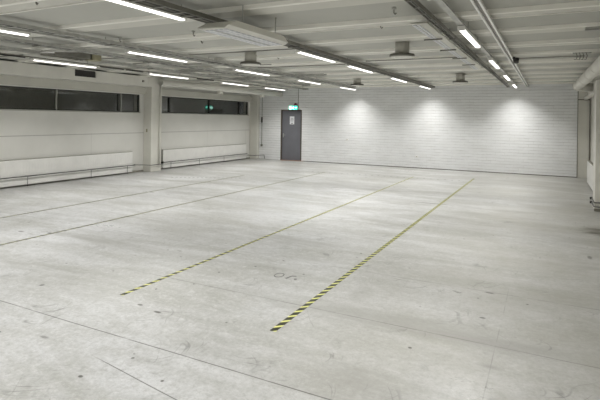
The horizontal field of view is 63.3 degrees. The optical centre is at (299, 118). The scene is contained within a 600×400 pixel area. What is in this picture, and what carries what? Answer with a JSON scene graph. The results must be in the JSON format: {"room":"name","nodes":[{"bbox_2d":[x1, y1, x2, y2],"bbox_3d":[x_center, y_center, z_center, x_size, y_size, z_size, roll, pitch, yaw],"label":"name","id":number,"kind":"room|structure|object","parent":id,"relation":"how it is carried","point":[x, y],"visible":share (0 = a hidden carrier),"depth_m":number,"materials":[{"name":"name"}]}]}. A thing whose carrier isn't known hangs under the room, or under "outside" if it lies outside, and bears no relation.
{"room":"factory floor","nodes":[
{"label":"factory floor","id":0,"kind":"room"},
{"bbox_2d":[0,60,154,86],"bbox_3d":[-8.172,-1.176,8.389,0.394,0.308,15.400,1,0,27],"label":"beam","id":1,"kind":"structure","parent":0,"point":[10,68],"depth_m":12.52,"materials":[{"name":"beige paint"}]},
{"bbox_2d":[0,75,249,170],"bbox_3d":[-7.132,0.144,11.385,0.250,3.000,21.800,1,0,27],"label":"wall","id":2,"kind":"structure","parent":0,"point":[23,134],"depth_m":14.10,"materials":[{"name":"white paint"}]},
{"bbox_2d":[0,0,106,14],"bbox_3d":[-2.960,-1.269,5.394,12.590,0.060,0.370,1,0,27],"label":"beam","id":3,"kind":"structure","parent":2,"relation":"attached to","point":[3,3],"depth_m":5.33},
{"bbox_2d":[0,151,132,186],"bbox_3d":[-6.368,1.302,12.519,0.110,0.617,5.330,1,0,27],"label":"radiator","id":4,"kind":"object","parent":2,"relation":"attached to","point":[33,166],"visible":1,"depth_m":12.70,"materials":[{"name":"white metal"}]},
{"bbox_2d":[2,151,131,160],"bbox_3d":[-6.355,1.000,12.514,0.070,0.012,5.330,1,0,27],"label":"grille","id":5,"kind":"object","parent":4,"relation":"attached to","point":[117,153],"depth_m":13.03,"materials":[{"name":"white metal"}]},
{"bbox_2d":[0,85,139,112],"bbox_3d":[-7.176,-0.486,11.076,0.125,0.580,9.400,1,0,27],"label":"window","id":6,"kind":"structure","parent":2,"relation":"in","point":[11,97],"depth_m":12.94,"materials":[{"name":"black glass"}]},
{"bbox_2d":[0,157,249,188],"bbox_3d":[-7.029,1.621,11.321,0.030,0.050,21.800,1,0,27],"label":"baseboard","id":7,"kind":"structure","parent":2,"relation":"attached to","point":[248,157],"depth_m":14.00,"materials":[{"name":"grey paint"}]},
{"bbox_2d":[0,75,251,101],"bbox_3d":[-7.006,-0.899,11.216,0.100,0.210,21.600,1,0,27],"label":"trim","id":8,"kind":"structure","parent":2,"relation":"attached to","point":[4,80],"depth_m":13.78,"materials":[{"name":"beige paint"}]},
{"bbox_2d":[0,0,403,37],"bbox_3d":[-2.370,-1.273,6.550,12.590,0.045,0.380,1,0,27],"label":"beam","id":9,"kind":"structure","parent":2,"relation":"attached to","point":[339,3],"depth_m":5.69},
{"bbox_2d":[162,144,245,167],"bbox_3d":[-3.432,1.351,18.273,0.110,0.607,4.950,1,0,27],"label":"radiator","id":10,"kind":"object","parent":2,"relation":"attached to","point":[177,154],"visible":1,"depth_m":17.83,"materials":[{"name":"white metal"}]},
{"bbox_2d":[163,144,239,149],"bbox_3d":[-3.418,1.054,18.268,0.070,0.012,4.950,1,0,27],"label":"grille","id":11,"kind":"object","parent":10,"relation":"attached to","point":[234,145],"depth_m":18.15,"materials":[{"name":"white metal"}]},
{"bbox_2d":[162,96,248,115],"bbox_3d":[-3.442,-0.431,18.393,0.125,0.580,5.330,1,0,27],"label":"window","id":12,"kind":"structure","parent":2,"relation":"in","point":[170,105],"depth_m":18.11,"materials":[{"name":"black glass"}]},
{"bbox_2d":[0,0,599,55],"bbox_3d":[-1.813,-1.252,7.643,12.590,0.060,0.370,1,0,27],"label":"beam","id":13,"kind":"structure","parent":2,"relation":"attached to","point":[595,3],"depth_m":6.08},
{"bbox_2d":[12,22,599,63],"bbox_3d":[-1.312,-1.250,8.624,12.590,0.050,0.050,1,0,27],"label":"beam","id":14,"kind":"structure","parent":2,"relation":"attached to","point":[592,24],"depth_m":7.28,"materials":[{"name":"white concrete"}]},
{"bbox_2d":[57,37,599,68],"bbox_3d":[-0.665,-1.235,9.891,12.590,0.060,0.370,1,0,27],"label":"ceiling beam","id":15,"kind":"structure","parent":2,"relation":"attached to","point":[595,39],"depth_m":8.54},
{"bbox_2d":[101,49,599,72],"bbox_3d":[-0.164,-1.233,10.872,12.590,0.050,0.050,1,0,27],"label":"ceiling beam","id":16,"kind":"structure","parent":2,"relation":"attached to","point":[577,50],"depth_m":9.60,"materials":[{"name":"white concrete"}]},
{"bbox_2d":[136,57,597,76],"bbox_3d":[0.482,-1.218,12.139,12.590,0.060,0.370,1,0,27],"label":"ceiling beam","id":17,"kind":"structure","parent":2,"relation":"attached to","point":[591,59],"depth_m":10.90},
{"bbox_2d":[143,77,161,171],"bbox_3d":[-4.696,0.180,15.520,0.330,3.000,0.460,1,0,27],"label":"wall pillar","id":18,"kind":"structure","parent":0,"point":[152,96],"depth_m":15.35,"materials":[{"name":"beige paint"}]},
{"bbox_2d":[159,78,160,163],"bbox_3d":[-4.467,0.094,15.527,0.042,2.740,0.042,1,0,27],"label":"pillar riser","id":19,"kind":"structure","parent":18,"relation":"attached to","point":[160,78],"depth_m":15.51,"materials":[{"name":"beige paint"}]},
{"bbox_2d":[249,89,259,158],"bbox_3d":[-1.942,0.221,20.861,0.380,3.000,0.200,1,0,27],"label":"wall pillar","id":20,"kind":"structure","parent":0,"point":[255,104],"depth_m":20.77,"materials":[{"name":"beige paint"}]},
{"bbox_2d":[0,159,599,399],"bbox_3d":[-1.438,1.829,8.466,13.190,0.200,22.200,1,0,27],"label":"floor","id":21,"kind":"structure","parent":0,"point":[493,294],"depth_m":5.03,"materials":[{"name":"paint"}]},
{"bbox_2d":[0,163,161,185],"bbox_3d":[-6.749,1.506,11.361,0.279,0.282,10.123,1,0,27],"label":"pipe","id":22,"kind":"object","parent":21,"relation":"on","point":[161,163],"visible":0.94,"depth_m":12.83,"materials":[{"name":"metal"}]},
{"bbox_2d":[0,175,243,217],"bbox_3d":[-4.170,1.688,9.918,0.054,0.001,10.900,1,0,27],"label":"tape","id":23,"kind":"object","parent":21,"relation":"on","point":[242,175],"visible":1,"depth_m":10.14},
{"bbox_2d":[0,172,324,244],"bbox_3d":[-2.156,1.718,10.125,0.054,0.001,13.100,1,0,27],"label":"tape","id":24,"kind":"object","parent":21,"relation":"on","point":[322,172],"visible":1,"depth_m":8.55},
{"bbox_2d":[161,150,246,164],"bbox_3d":[-3.382,1.370,18.191,0.064,0.656,5.050,1,0,27],"label":"pipe","id":25,"kind":"object","parent":21,"relation":"on","point":[162,150],"visible":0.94,"depth_m":17.56,"materials":[{"name":"grey metal"}]},
{"bbox_2d":[120,177,412,294],"bbox_3d":[0.881,1.762,9.894,0.044,0.001,11.550,1,0,27],"label":"tape","id":26,"kind":"object","parent":21,"relation":"on","point":[147,284],"visible":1,"depth_m":6.40,"materials":[{"name":"plastic"}]},
{"bbox_2d":[270,178,473,331],"bbox_3d":[2.531,1.787,9.400,0.056,0.001,12.130,1,0,27],"label":"tape","id":27,"kind":"object","parent":21,"relation":"on","point":[294,314],"visible":1,"depth_m":5.45,"materials":[{"name":"yellow plastic"}]},
{"bbox_2d":[587,160,592,190],"bbox_3d":[7.351,1.500,12.124,0.110,0.627,4.100,1,0,27],"label":"radiator","id":28,"kind":"object","parent":21,"relation":"on","point":[589,163],"visible":0.49,"depth_m":12.96,"materials":[{"name":"white metal"}]},
{"bbox_2d":[0,0,599,87],"bbox_3d":[-1.390,-1.371,8.466,13.190,0.200,22.200,1,0,27],"label":"ceiling","id":29,"kind":"structure","parent":0,"point":[102,10],"depth_m":7.08,"materials":[{"name":"white concrete"}]},
{"bbox_2d":[40,51,91,59],"bbox_3d":[-4.254,-1.183,8.888,0.430,0.140,0.750,1,0,27],"label":"hood","id":30,"kind":"object","parent":29,"relation":"hanging from","point":[58,54],"visible":0.84,"depth_m":8.86,"materials":[{"name":"grey metal"}]},
{"bbox_2d":[86,54,100,61],"bbox_3d":[-4.006,-1.209,9.385,0.200,0.200,0.280,1,0,27],"label":"box","id":31,"kind":"object","parent":29,"relation":"attached to","point":[95,58],"visible":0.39,"depth_m":9.35,"materials":[{"name":"yellow metal"}]},
{"bbox_2d":[0,52,287,89],"bbox_3d":[-5.218,-1.269,10.419,0.040,0.114,20.800,1,0,27],"label":"rail","id":32,"kind":"object","parent":29,"relation":"hanging from","point":[4,54],"visible":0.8,"depth_m":11.77,"materials":[{"name":"grey metal"}]},
{"bbox_2d":[30,56,96,67],"bbox_3d":[-5.109,-1.249,10.633,0.090,0.153,1.580,1,0,27],"label":"lamp","id":33,"kind":"object","parent":32,"relation":"attached to","point":[32,59],"visible":0.94,"depth_m":10.53,"materials":[{"name":"white plastic"}]},
{"bbox_2d":[34,60,95,67],"bbox_3d":[-5.110,-1.184,10.633,0.056,0.019,1.540,1,0,27],"label":"diffuser","id":34,"kind":"object","parent":33,"relation":"attached to","point":[48,61],"depth_m":10.63,"materials":[{"name":"white plastic"}]},
{"bbox_2d":[147,72,188,78],"bbox_3d":[-3.632,-1.227,13.527,0.090,0.153,1.580,1,0,27],"label":"lamp","id":35,"kind":"object","parent":32,"relation":"attached to","point":[148,73],"visible":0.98,"depth_m":13.41,"materials":[{"name":"white plastic"}]},
{"bbox_2d":[150,74,187,78],"bbox_3d":[-3.633,-1.162,13.527,0.056,0.019,1.540,1,0,27],"label":"diffuser","id":36,"kind":"object","parent":35,"relation":"attached to","point":[166,75],"depth_m":13.54,"materials":[{"name":"white plastic"}]},
{"bbox_2d":[220,81,248,85],"bbox_3d":[-2.177,-1.206,16.378,0.090,0.153,1.580,1,0,27],"label":"lamp","id":37,"kind":"object","parent":32,"relation":"attached to","point":[220,81],"visible":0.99,"depth_m":16.27,"materials":[{"name":"white plastic"}]},
{"bbox_2d":[263,87,285,90],"bbox_3d":[-0.973,-1.188,18.738,0.090,0.153,1.580,1,0,27],"label":"lamp","id":38,"kind":"object","parent":32,"relation":"attached to","point":[263,87],"visible":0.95,"depth_m":18.73,"materials":[{"name":"white plastic"}]},
{"bbox_2d":[0,45,307,89],"bbox_3d":[-2.918,-1.222,12.726,0.160,0.142,14.032,1,0,27],"label":"cable tray","id":39,"kind":"object","parent":29,"relation":"hanging from","point":[1,46],"visible":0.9,"depth_m":11.65,"materials":[{"name":"metal"}]},
{"bbox_2d":[0,35,309,85],"bbox_3d":[-3.146,-1.226,10.035,0.220,0.142,15.032,1,0,27],"label":"cable tray","id":40,"kind":"object","parent":29,"relation":"hanging from","point":[2,38],"visible":0.98,"depth_m":9.45,"materials":[{"name":"metal"}]},
{"bbox_2d":[178,69,203,71],"bbox_3d":[-2.655,-1.194,12.142,0.824,0.050,0.180,1,0,27],"label":"tray","id":41,"kind":"object","parent":40,"relation":"attached to","point":[183,70],"visible":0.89,"depth_m":12.14,"materials":[{"name":"metal"}]},
{"bbox_2d":[237,78,261,79],"bbox_3d":[-1.474,-1.177,14.458,0.824,0.050,0.180,1,0,27],"label":"tray","id":42,"kind":"object","parent":40,"relation":"attached to","point":[237,78],"visible":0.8,"depth_m":14.46,"materials":[{"name":"metal"}]},
{"bbox_2d":[3,27,338,85],"bbox_3d":[-2.671,-1.243,9.119,0.040,0.092,20.800,1,0,27],"label":"rail","id":43,"kind":"object","parent":29,"relation":"hanging from","point":[3,27],"visible":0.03,"depth_m":8.28,"materials":[{"name":"metal"}]},
{"bbox_2d":[0,27,30,36],"bbox_3d":[-4.180,-1.236,6.162,0.090,0.153,1.580,1,0,27],"label":"lamp","id":44,"kind":"object","parent":43,"relation":"attached to","point":[4,30],"visible":0.9,"depth_m":6.65,"materials":[{"name":"white plastic"}]},
{"bbox_2d":[0,30,28,35],"bbox_3d":[-4.181,-1.171,6.162,0.056,0.019,1.540,1,0,27],"label":"diffuser","id":45,"kind":"object","parent":44,"relation":"attached to","point":[17,32],"depth_m":6.67,"materials":[{"name":"white plastic"}]},
{"bbox_2d":[80,56,148,60],"bbox_3d":[-3.524,-1.222,9.779,2.600,0.017,0.017,1,0,27],"label":"conduit","id":46,"kind":"object","parent":43,"relation":"attached to","point":[134,56],"visible":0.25,"depth_m":9.90,"materials":[{"name":"grey metal"}]},
{"bbox_2d":[125,49,187,62],"bbox_3d":[-2.653,-1.213,9.154,0.090,0.153,1.580,1,0,27],"label":"lamp","id":47,"kind":"object","parent":43,"relation":"attached to","point":[126,50],"visible":0.92,"depth_m":9.01,"materials":[{"name":"white plastic"}]},
{"bbox_2d":[129,52,186,61],"bbox_3d":[-2.654,-1.148,9.154,0.056,0.019,1.540,1,0,27],"label":"diffuser","id":48,"kind":"object","parent":47,"relation":"attached to","point":[138,53],"depth_m":9.11,"materials":[{"name":"white plastic"}]},
{"bbox_2d":[233,68,269,75],"bbox_3d":[-1.176,-1.191,12.049,0.090,0.153,1.580,1,0,27],"label":"lamp","id":49,"kind":"object","parent":43,"relation":"attached to","point":[235,69],"visible":0.91,"depth_m":11.92,"materials":[{"name":"white plastic"}]},
{"bbox_2d":[235,70,268,75],"bbox_3d":[-1.177,-1.126,12.049,0.056,0.019,1.540,1,0,27],"label":"diffuser","id":50,"kind":"object","parent":49,"relation":"attached to","point":[248,71],"depth_m":12.09,"materials":[{"name":"white plastic"}]},
{"bbox_2d":[296,79,320,83],"bbox_3d":[0.279,-1.169,14.899,0.090,0.153,1.580,1,0,27],"label":"lamp","id":51,"kind":"object","parent":43,"relation":"attached to","point":[302,80],"visible":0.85,"depth_m":14.76,"materials":[{"name":"white plastic"}]},
{"bbox_2d":[338,86,355,89],"bbox_3d":[1.733,-1.148,17.750,0.090,0.153,1.580,1,0,27],"label":"lamp","id":52,"kind":"object","parent":43,"relation":"attached to","point":[338,86],"visible":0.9,"depth_m":17.54,"materials":[{"name":"white plastic"}]},
{"bbox_2d":[0,20,355,87],"bbox_3d":[-1.796,-1.206,10.020,0.220,0.142,16.232,1,0,27],"label":"cable tray","id":53,"kind":"object","parent":29,"relation":"hanging from","point":[8,24],"visible":0.99,"depth_m":8.10,"materials":[{"name":"metal"}]},
{"bbox_2d":[295,73,326,76],"bbox_3d":[0.280,-1.151,12.889,0.874,0.050,0.180,1,0,27],"label":"tray","id":54,"kind":"object","parent":53,"relation":"attached to","point":[314,74],"visible":1,"depth_m":12.81,"materials":[{"name":"metal"}]},
{"bbox_2d":[198,5,287,46],"bbox_3d":[-0.636,-1.105,5.817,0.410,0.310,1.330,1,0,27],"label":"ceiling radiant panel","id":55,"kind":"object","parent":29,"relation":"hanging from","point":[237,30],"visible":1,"depth_m":5.60,"materials":[{"name":"beige paint"}]},
{"bbox_2d":[240,52,260,65],"bbox_3d":[-0.932,-1.132,9.185,0.398,0.263,0.398,1,0,27],"label":"ceiling vent","id":56,"kind":"object","parent":29,"relation":"in","point":[250,57],"visible":0.98,"depth_m":9.08,"materials":[{"name":"metal"}]},
{"bbox_2d":[127,0,434,87],"bbox_3d":[0.474,-1.172,8.748,0.200,0.142,18.032,1,0,27],"label":"cable tray","id":57,"kind":"object","parent":29,"relation":"hanging from","point":[162,5],"visible":0.87,"depth_m":7.31,"materials":[{"name":"grey metal"}]},
{"bbox_2d":[351,78,363,85],"bbox_3d":[1.692,-1.094,14.414,0.398,0.263,0.398,1,0,27],"label":"ceiling vent","id":58,"kind":"object","parent":29,"relation":"in","point":[356,81],"visible":0.94,"depth_m":14.31,"materials":[{"name":"metal"}]},
{"bbox_2d":[162,64,590,79],"bbox_3d":[0.983,-1.216,13.120,12.590,0.050,0.050,1,0,27],"label":"beam","id":59,"kind":"structure","parent":29,"relation":"attached to","point":[584,65],"depth_m":11.86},
{"bbox_2d":[184,70,584,82],"bbox_3d":[1.629,-1.201,14.387,12.590,0.060,0.370,1,0,27],"label":"beam","id":60,"kind":"structure","parent":29,"relation":"attached to","point":[565,71],"depth_m":13.30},
{"bbox_2d":[194,72,583,82],"bbox_3d":[1.618,-1.209,14.365,12.590,0.055,0.260,1,0,27],"label":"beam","id":61,"kind":"structure","parent":29,"relation":"attached to","point":[583,72],"depth_m":13.34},
{"bbox_2d":[224,77,561,84],"bbox_3d":[2.219,-1.205,15.542,12.590,0.045,0.380,1,0,27],"label":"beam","id":62,"kind":"structure","parent":29,"relation":"attached to","point":[535,77],"depth_m":14.40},
{"bbox_2d":[210,75,579,84],"bbox_3d":[2.130,-1.199,15.369,12.590,0.050,0.050,1,0,27],"label":"beam","id":63,"kind":"structure","parent":29,"relation":"attached to","point":[543,75],"depth_m":14.36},
{"bbox_2d":[389,41,414,58],"bbox_3d":[1.619,-1.095,7.715,0.398,0.263,0.398,1,0,27],"label":"ceiling vent","id":64,"kind":"object","parent":29,"relation":"in","point":[402,47],"visible":0.95,"depth_m":7.61,"materials":[{"name":"metal"}]},
{"bbox_2d":[230,78,577,86],"bbox_3d":[2.776,-1.184,16.635,12.590,0.060,0.370,1,0,27],"label":"beam","id":65,"kind":"structure","parent":29,"relation":"attached to","point":[540,80],"depth_m":15.63,"materials":[{"name":"white concrete"}]},
{"bbox_2d":[268,81,539,86],"bbox_3d":[2.765,-1.192,16.613,12.590,0.055,0.260,1,0,27],"label":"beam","id":66,"kind":"structure","parent":29,"relation":"attached to","point":[528,81],"depth_m":15.96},
{"bbox_2d":[249,82,573,88],"bbox_3d":[3.277,-1.182,17.617,12.590,0.050,0.050,1,0,27],"label":"beam","id":67,"kind":"structure","parent":29,"relation":"attached to","point":[534,82],"depth_m":16.79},
{"bbox_2d":[366,56,469,61],"bbox_3d":[2.219,-1.142,9.374,2.000,0.017,0.017,1,0,27],"label":"conduit","id":68,"kind":"object","parent":29,"relation":"attached to","point":[469,56],"visible":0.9,"depth_m":9.39,"materials":[{"name":"grey metal"}]},
{"bbox_2d":[284,83,572,88],"bbox_3d":[3.366,-1.188,17.790,12.590,0.045,0.380,1,0,27],"label":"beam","id":69,"kind":"structure","parent":29,"relation":"attached to","point":[565,83],"depth_m":16.84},
{"bbox_2d":[410,21,480,69],"bbox_3d":[2.444,-1.109,7.715,0.230,0.210,5.250,1,0,27],"label":"ceiling radiant panel","id":70,"kind":"object","parent":29,"relation":"hanging from","point":[426,28],"visible":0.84,"depth_m":6.64,"materials":[{"name":"beige paint"}]},
{"bbox_2d":[404,0,509,86],"bbox_3d":[3.221,-1.127,8.862,0.085,0.152,15.732,1,0,27],"label":"cable tray","id":71,"kind":"object","parent":29,"relation":"hanging from","point":[415,4],"visible":0.99,"depth_m":6.22,"materials":[{"name":"grey metal"}]},
{"bbox_2d":[452,73,467,83],"bbox_3d":[4.209,-1.056,12.792,0.398,0.263,0.398,1,0,27],"label":"ceiling vent","id":72,"kind":"object","parent":29,"relation":"in","point":[460,77],"visible":1,"depth_m":12.70,"materials":[{"name":"metal"}]},
{"bbox_2d":[435,0,515,83],"bbox_3d":[2.299,-1.169,6.582,0.068,0.092,20.800,1,0,27],"label":"rail","id":73,"kind":"object","parent":29,"relation":"hanging from","point":[441,3],"visible":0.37,"depth_m":5.57,"materials":[{"name":"metal"}]},
{"bbox_2d":[457,22,480,47],"bbox_3d":[2.317,-1.139,6.618,0.090,0.153,1.580,1,0,27],"label":"lamp","id":74,"kind":"object","parent":73,"relation":"attached to","point":[463,29],"visible":0.99,"depth_m":6.35,"materials":[{"name":"white plastic"}]},
{"bbox_2d":[460,31,479,47],"bbox_3d":[2.316,-1.074,6.618,0.056,0.019,1.540,1,0,27],"label":"diffuser","id":75,"kind":"object","parent":74,"relation":"attached to","point":[467,34],"depth_m":6.57,"materials":[{"name":"white plastic"}]},
{"bbox_2d":[487,57,499,68],"bbox_3d":[3.794,-1.117,9.513,0.090,0.153,1.580,1,0,27],"label":"lamp","id":76,"kind":"object","parent":73,"relation":"attached to","point":[491,60],"visible":0.97,"depth_m":9.28,"materials":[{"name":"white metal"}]},
{"bbox_2d":[489,61,498,68],"bbox_3d":[3.793,-1.052,9.513,0.056,0.019,1.540,1,0,27],"label":"diffuser","id":77,"kind":"object","parent":76,"relation":"attached to","point":[494,63],"depth_m":9.46,"materials":[{"name":"white plastic"}]},
{"bbox_2d":[502,73,510,80],"bbox_3d":[5.248,-1.096,12.363,0.090,0.153,1.580,1,0,27],"label":"lamp","id":78,"kind":"object","parent":73,"relation":"attached to","point":[505,75],"visible":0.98,"depth_m":12.18,"materials":[{"name":"white plastic"}]},
{"bbox_2d":[573,52,590,59],"bbox_3d":[4.884,-1.091,8.436,0.280,0.157,0.067,1,0,27],"label":"cable bundle","id":79,"kind":"object","parent":29,"relation":"hanging from","point":[580,53],"visible":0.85,"depth_m":8.42,"materials":[{"name":"grey plastic"}]},
{"bbox_3d":[-0.186,-1.206,7.851,0.040,0.092,20.800,1,0,27],"label":"rail","id":80,"kind":"object","parent":29,"relation":"hanging from","visible":0},
{"bbox_2d":[107,0,186,20],"bbox_3d":[-1.695,-1.199,4.893,0.090,0.153,1.580,1,0,27],"label":"lamp","id":81,"kind":"object","parent":80,"relation":"attached to","point":[122,2],"visible":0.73,"depth_m":5.07,"materials":[{"name":"white plastic"}]},
{"bbox_2d":[189,48,293,54],"bbox_3d":[-1.051,-1.186,8.685,2.400,0.017,0.017,1,0,27],"label":"conduit","id":82,"kind":"object","parent":80,"relation":"attached to","point":[290,48],"visible":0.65,"depth_m":8.65,"materials":[{"name":"grey metal"}]},
{"bbox_2d":[257,64,344,67],"bbox_3d":[0.062,-1.169,10.867,2.400,0.017,0.017,1,0,27],"label":"conduit","id":83,"kind":"object","parent":80,"relation":"attached to","point":[330,64],"visible":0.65,"depth_m":10.90,"materials":[{"name":"grey metal"}]},
{"bbox_2d":[295,49,335,62],"bbox_3d":[0.309,-1.169,8.821,0.090,0.153,1.580,1,0,27],"label":"lamp","id":84,"kind":"object","parent":80,"relation":"attached to","point":[296,50],"visible":0.74,"depth_m":8.66,"materials":[{"name":"white plastic"}]},
{"bbox_2d":[299,52,334,62],"bbox_3d":[0.308,-1.104,8.821,0.056,0.019,1.540,1,0,27],"label":"diffuser","id":85,"kind":"object","parent":84,"relation":"attached to","point":[304,53],"depth_m":8.76,"materials":[{"name":"white plastic"}]},
{"bbox_2d":[345,64,373,72],"bbox_3d":[1.346,-1.154,10.852,0.090,0.153,1.580,1,0,27],"label":"lamp","id":86,"kind":"object","parent":80,"relation":"attached to","point":[346,65],"visible":0.72,"depth_m":10.72,"materials":[{"name":"white plastic"}]},
{"bbox_2d":[349,66,372,72],"bbox_3d":[1.345,-1.089,10.852,0.056,0.019,1.540,1,0,27],"label":"diffuser","id":87,"kind":"object","parent":86,"relation":"attached to","point":[354,67],"depth_m":10.81,"materials":[{"name":"white plastic"}]},
{"bbox_2d":[389,76,407,82],"bbox_3d":[2.764,-1.133,13.631,0.090,0.153,1.580,1,0,27],"label":"lamp","id":88,"kind":"object","parent":80,"relation":"attached to","point":[390,77],"visible":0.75,"depth_m":13.48,"materials":[{"name":"white plastic"}]},
{"bbox_2d":[259,84,577,176],"bbox_3d":[3.292,0.299,18.414,12.530,3.000,0.200,1,0,27],"label":"wall","id":89,"kind":"structure","parent":0,"point":[532,129],"depth_m":17.47,"materials":[{"name":"white paint"}]},
{"bbox_2d":[158,79,282,96],"bbox_3d":[-2.558,-1.024,17.727,0.219,0.348,6.365,1,0,34],"label":"duct","id":90,"kind":"object","parent":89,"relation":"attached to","point":[220,89],"visible":1,"depth_m":17.10,"materials":[{"name":"grey metal"}]},
{"bbox_2d":[260,97,262,145],"bbox_3d":[-1.628,0.086,20.791,0.080,2.200,0.042,1,0,27],"label":"conduit","id":91,"kind":"object","parent":89,"relation":"attached to","point":[261,144],"visible":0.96,"depth_m":20.79,"materials":[{"name":"grey metal"}]},
{"bbox_2d":[280,110,301,160],"bbox_3d":[-0.318,0.695,20.152,1.070,2.100,0.220,1,0,27],"label":"door","id":92,"kind":"structure","parent":89,"relation":"in","point":[291,134],"depth_m":20.18,"materials":[{"name":"grey paint"}]},
{"bbox_2d":[290,116,293,123],"bbox_3d":[-0.328,0.080,20.170,0.210,0.330,0.004,1,0,27],"label":"notice","id":93,"kind":"object","parent":92,"relation":"attached to","point":[291,117],"visible":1,"depth_m":20.17,"materials":[{"name":"paper"}]},
{"bbox_2d":[289,106,297,109],"bbox_3d":[-0.249,-0.436,20.024,0.400,0.165,0.161,1,0,27],"label":"exit sign","id":94,"kind":"object","parent":89,"relation":"attached to","point":[290,107],"visible":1,"depth_m":19.95,"materials":[{"name":"plastic"}]},
{"bbox_2d":[307,161,575,177],"bbox_3d":[4.446,1.806,17.695,9.780,0.020,0.012,1,0,27],"label":"baseboard","id":95,"kind":"structure","parent":89,"relation":"attached to","point":[307,161],"depth_m":17.27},
{"bbox_2d":[470,0,528,86],"bbox_3d":[3.720,-1.115,8.652,0.090,0.060,16.780,1,0,27],"label":"track","id":96,"kind":"object","parent":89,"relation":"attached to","point":[478,5],"visible":1,"depth_m":6.19,"materials":[{"name":"white metal"}]},
{"bbox_2d":[512,57,518,63],"bbox_3d":[3.885,-1.046,8.764,0.114,0.112,0.115,1,0,27],"label":"track spotlight","id":97,"kind":"object","parent":96,"relation":"attached to","point":[515,60],"visible":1,"depth_m":8.73,"materials":[{"name":"black plastic"}]},
{"bbox_2d":[519,55,584,58],"bbox_3d":[4.495,-1.109,8.829,1.150,0.017,0.017,1,0,27],"label":"conduit","id":98,"kind":"object","parent":96,"relation":"attached to","point":[581,55],"visible":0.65,"depth_m":8.80,"materials":[{"name":"grey metal"}]},
{"bbox_2d":[576,91,578,177],"bbox_3d":[8.813,0.406,15.464,0.020,2.950,0.035,1,0,27],"label":"strip","id":99,"kind":"object","parent":89,"relation":"attached to","point":[578,91],"visible":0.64,"depth_m":15.45,"materials":[{"name":"grey paint"}]},
{"bbox_2d":[577,91,590,177],"bbox_3d":[9.161,0.386,15.407,0.660,3.000,0.220,1,0,27],"label":"wall pier","id":100,"kind":"object","parent":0,"point":[584,106],"visible":0.33,"depth_m":15.39,"materials":[{"name":"beige paint"}]},
{"bbox_2d":[578,99,590,159],"bbox_3d":[8.958,0.640,15.369,0.330,2.485,0.030,1,0,27],"label":"panel frame","id":101,"kind":"object","parent":100,"relation":"attached to","point":[578,99],"visible":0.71,"depth_m":15.29,"materials":[{"name":"grey metal"}]},
{"bbox_2d":[590,96,593,161],"bbox_3d":[4.281,0.313,5.559,0.200,3.000,21.800,1,0,27],"label":"wall","id":102,"kind":"structure","parent":0,"point":[592,98],"depth_m":14.80,"materials":[{"name":"beige paint"}]},
{"bbox_2d":[573,56,599,91],"bbox_3d":[5.729,-0.914,9.376,0.508,0.277,9.902,1,0,27],"label":"duct","id":103,"kind":"object","parent":102,"relation":"attached to","point":[582,84],"visible":1,"depth_m":10.25,"materials":[{"name":"grey metal"}]},
{"bbox_2d":[585,26,599,31],"bbox_3d":[3.982,-1.126,6.008,0.800,0.040,0.108,1,0,27],"label":"tray","id":104,"kind":"object","parent":102,"relation":"attached to","point":[596,28],"visible":1,"depth_m":6.12,"materials":[{"name":"metal"}]},
{"bbox_2d":[588,75,599,97],"bbox_3d":[4.162,-0.959,5.619,0.100,0.460,21.780,1,0,27],"label":"trim","id":105,"kind":"structure","parent":102,"relation":"attached to","point":[597,77],"depth_m":13.39,"materials":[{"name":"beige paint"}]},
{"bbox_2d":[593,80,599,208],"bbox_3d":[6.122,0.541,9.783,0.355,2.600,0.500,1,0,27],"label":"wall pillar","id":106,"kind":"structure","parent":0,"point":[596,147],"depth_m":9.63,"materials":[{"name":"beige paint"}]},
{"bbox_2d":[584,91,593,99],"bbox_3d":[7.626,-0.642,12.645,0.110,0.070,5.950,1,0,27],"label":"lintel","id":107,"kind":"object","parent":106,"relation":"attached to","point":[591,94],"visible":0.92,"depth_m":13.54,"materials":[{"name":"beige paint"}]},
{"bbox_2d":[590,197,599,207],"bbox_3d":[6.109,1.701,9.845,0.405,0.130,0.799,1,0,27],"label":"pipes","id":108,"kind":"object","parent":106,"relation":"attached to","point":[591,198],"visible":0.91,"depth_m":9.65,"materials":[{"name":"grey metal"}]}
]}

